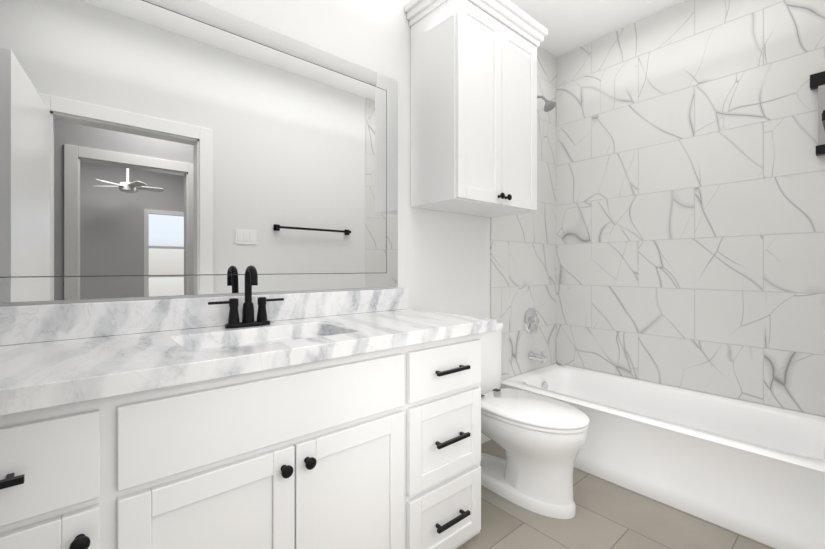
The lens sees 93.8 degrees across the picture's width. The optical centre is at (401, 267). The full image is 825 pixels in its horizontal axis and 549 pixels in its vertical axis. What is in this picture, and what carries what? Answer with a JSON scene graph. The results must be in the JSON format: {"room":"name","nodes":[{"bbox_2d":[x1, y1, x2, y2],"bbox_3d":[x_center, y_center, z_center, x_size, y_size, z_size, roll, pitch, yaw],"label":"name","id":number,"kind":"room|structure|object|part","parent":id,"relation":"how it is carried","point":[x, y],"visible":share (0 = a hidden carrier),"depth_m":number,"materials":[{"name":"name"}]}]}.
{"room":"bathroom","nodes":[
{"label":"bathroom","id":0,"kind":"room"},
{"bbox_2d":[0,0,557,379],"bbox_3d":[-0.070,-0.269,2.026,3.488,2.745,0.130,0,0,-40],"label":"wall","id":1,"kind":"structure","parent":0,"point":[443,261],"depth_m":2.25,"materials":[{"name":"white paint"}]},
{"bbox_2d":[0,0,397,302],"bbox_3d":[-0.646,-0.431,1.467,1.622,1.058,0.009,0,0,-40],"label":"mirror","id":2,"kind":"object","parent":1,"relation":"attached to","point":[149,148],"visible":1,"depth_m":1.36,"materials":[{"name":"clear glass"}]},
{"bbox_2d":[405,0,547,217],"bbox_3d":[0.429,-0.846,2.122,0.766,1.050,0.378,0,0,-40],"label":"upper cabinet","id":3,"kind":"object","parent":1,"relation":"attached to","point":[473,107],"visible":1,"depth_m":1.96,"materials":[{"name":"white wood"}]},
{"bbox_2d":[481,432,490,443],"bbox_3d":[0.293,1.054,2.249,0.733,0.100,0.014,0,0,-40],"label":"baseboard","id":4,"kind":"structure","parent":1,"relation":"attached to","point":[484,438],"depth_m":2.42,"materials":[{"name":"white wood"}]},
{"bbox_2d":[524,308,538,332],"bbox_3d":[0.946,0.379,2.753,0.176,0.176,0.056,0,0,-40],"label":"shower valve","id":5,"kind":"object","parent":1,"relation":"attached to","point":[531,320],"visible":1,"depth_m":2.74,"materials":[{"name":"silver metal"}]},
{"bbox_2d":[528,351,546,363],"bbox_3d":[0.967,0.631,2.727,0.060,0.078,0.122,0,0,-40],"label":"tub spout","id":6,"kind":"object","parent":1,"relation":"attached to","point":[541,357],"visible":1,"depth_m":2.71,"materials":[{"name":"silver metal"}]},
{"bbox_2d":[537,95,555,111],"bbox_3d":[0.988,-1.163,2.702,0.088,0.153,0.189,0,0,-40],"label":"shower head","id":7,"kind":"object","parent":1,"relation":"attached to","point":[549,105],"visible":0.73,"depth_m":2.66},
{"bbox_2d":[509,0,684,56],"bbox_3d":[1.571,-1.691,-0.322,5.440,0.100,5.840,0,0,-40],"label":"ceiling","id":8,"kind":"structure","parent":0,"point":[570,25],"depth_m":2.52,"materials":[{"name":"white paint"}]},
{"bbox_2d":[457,439,775,548],"bbox_3d":[0.464,1.154,1.385,3.488,0.100,1.800,0,0,-40],"label":"floor","id":9,"kind":"structure","parent":0,"point":[609,515],"depth_m":1.65,"materials":[{"name":"beige tile"}]},
{"bbox_2d":[0,288,496,548],"bbox_3d":[-0.438,0.606,1.271,1.710,0.995,0.574,0,0,-40],"label":"bathroom vanity","id":10,"kind":"object","parent":9,"relation":"on","point":[335,420],"visible":1,"depth_m":1.06,"materials":[{"name":"white wood"}]},
{"bbox_2d":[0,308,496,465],"bbox_3d":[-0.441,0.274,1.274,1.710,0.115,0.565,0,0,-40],"label":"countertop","id":11,"kind":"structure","parent":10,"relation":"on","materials":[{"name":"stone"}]},
{"bbox_2d":[208,265,283,327],"bbox_3d":[-0.551,0.104,1.407,0.274,0.224,0.100,0,0,-40],"label":"faucet","id":12,"kind":"object","parent":11,"relation":"on","point":[251,277],"visible":1,"depth_m":1.41,"materials":[{"name":"black metal"}]},
{"bbox_2d":[480,322,589,518],"bbox_3d":[0.554,0.712,1.959,0.464,0.783,0.767,0,0,-40],"label":"toilet","id":13,"kind":"object","parent":9,"relation":"on","point":[539,439],"visible":0.65,"depth_m":1.77,"materials":[{"name":"white ceramic"}]},
{"bbox_3d":[0.575,0.908,1.933,0.360,0.392,0.680,0,0,-40],"label":"bowl","id":14,"kind":"part","parent":13,"relation":"part of","materials":[{"name":"white ceramic"}]},
{"bbox_3d":[0.628,0.691,1.869,0.382,0.038,0.533,0,0,-40],"label":"seat","id":15,"kind":"part","parent":13,"relation":"part of","materials":[{"name":"white ceramic"}]},
{"bbox_2d":[500,363,824,548],"bbox_3d":[1.415,0.925,2.178,0.767,0.357,1.554,0,0,-40],"label":"bathtub","id":16,"kind":"object","parent":9,"relation":"on","point":[754,471],"visible":0.75,"depth_m":1.86,"materials":[{"name":"white ceramic"}]},
{"bbox_2d":[558,0,824,416],"bbox_3d":[1.792,-0.269,2.415,0.130,2.746,1.680,0,0,-40],"label":"wall","id":17,"kind":"structure","parent":0,"point":[670,231],"depth_m":2.32,"materials":[{"name":"white tile"}]},
{"bbox_2d":[810,71,824,155],"bbox_3d":[2.105,-0.764,1.899,0.045,0.405,0.128,0,0,-40],"label":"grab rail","id":18,"kind":"object","parent":17,"relation":"attached to","point":[817,80],"visible":0.98,"depth_m":1.91,"materials":[{"name":"black metal"}]},
{"bbox_3d":[1.404,-0.269,1.075,2.203,2.745,0.120,0,0,-40],"label":"wall","id":19,"kind":"structure","parent":0,"visible":0},
{"bbox_2d":[822,110,824,129],"bbox_3d":[1.188,-0.326,1.027,0.720,0.050,0.062,0,0,-40],"label":"towel bar","id":20,"kind":"object","parent":19,"relation":"attached to","point":[823,117],"visible":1,"depth_m":0.83,"materials":[{"name":"black metal"}]}
]}

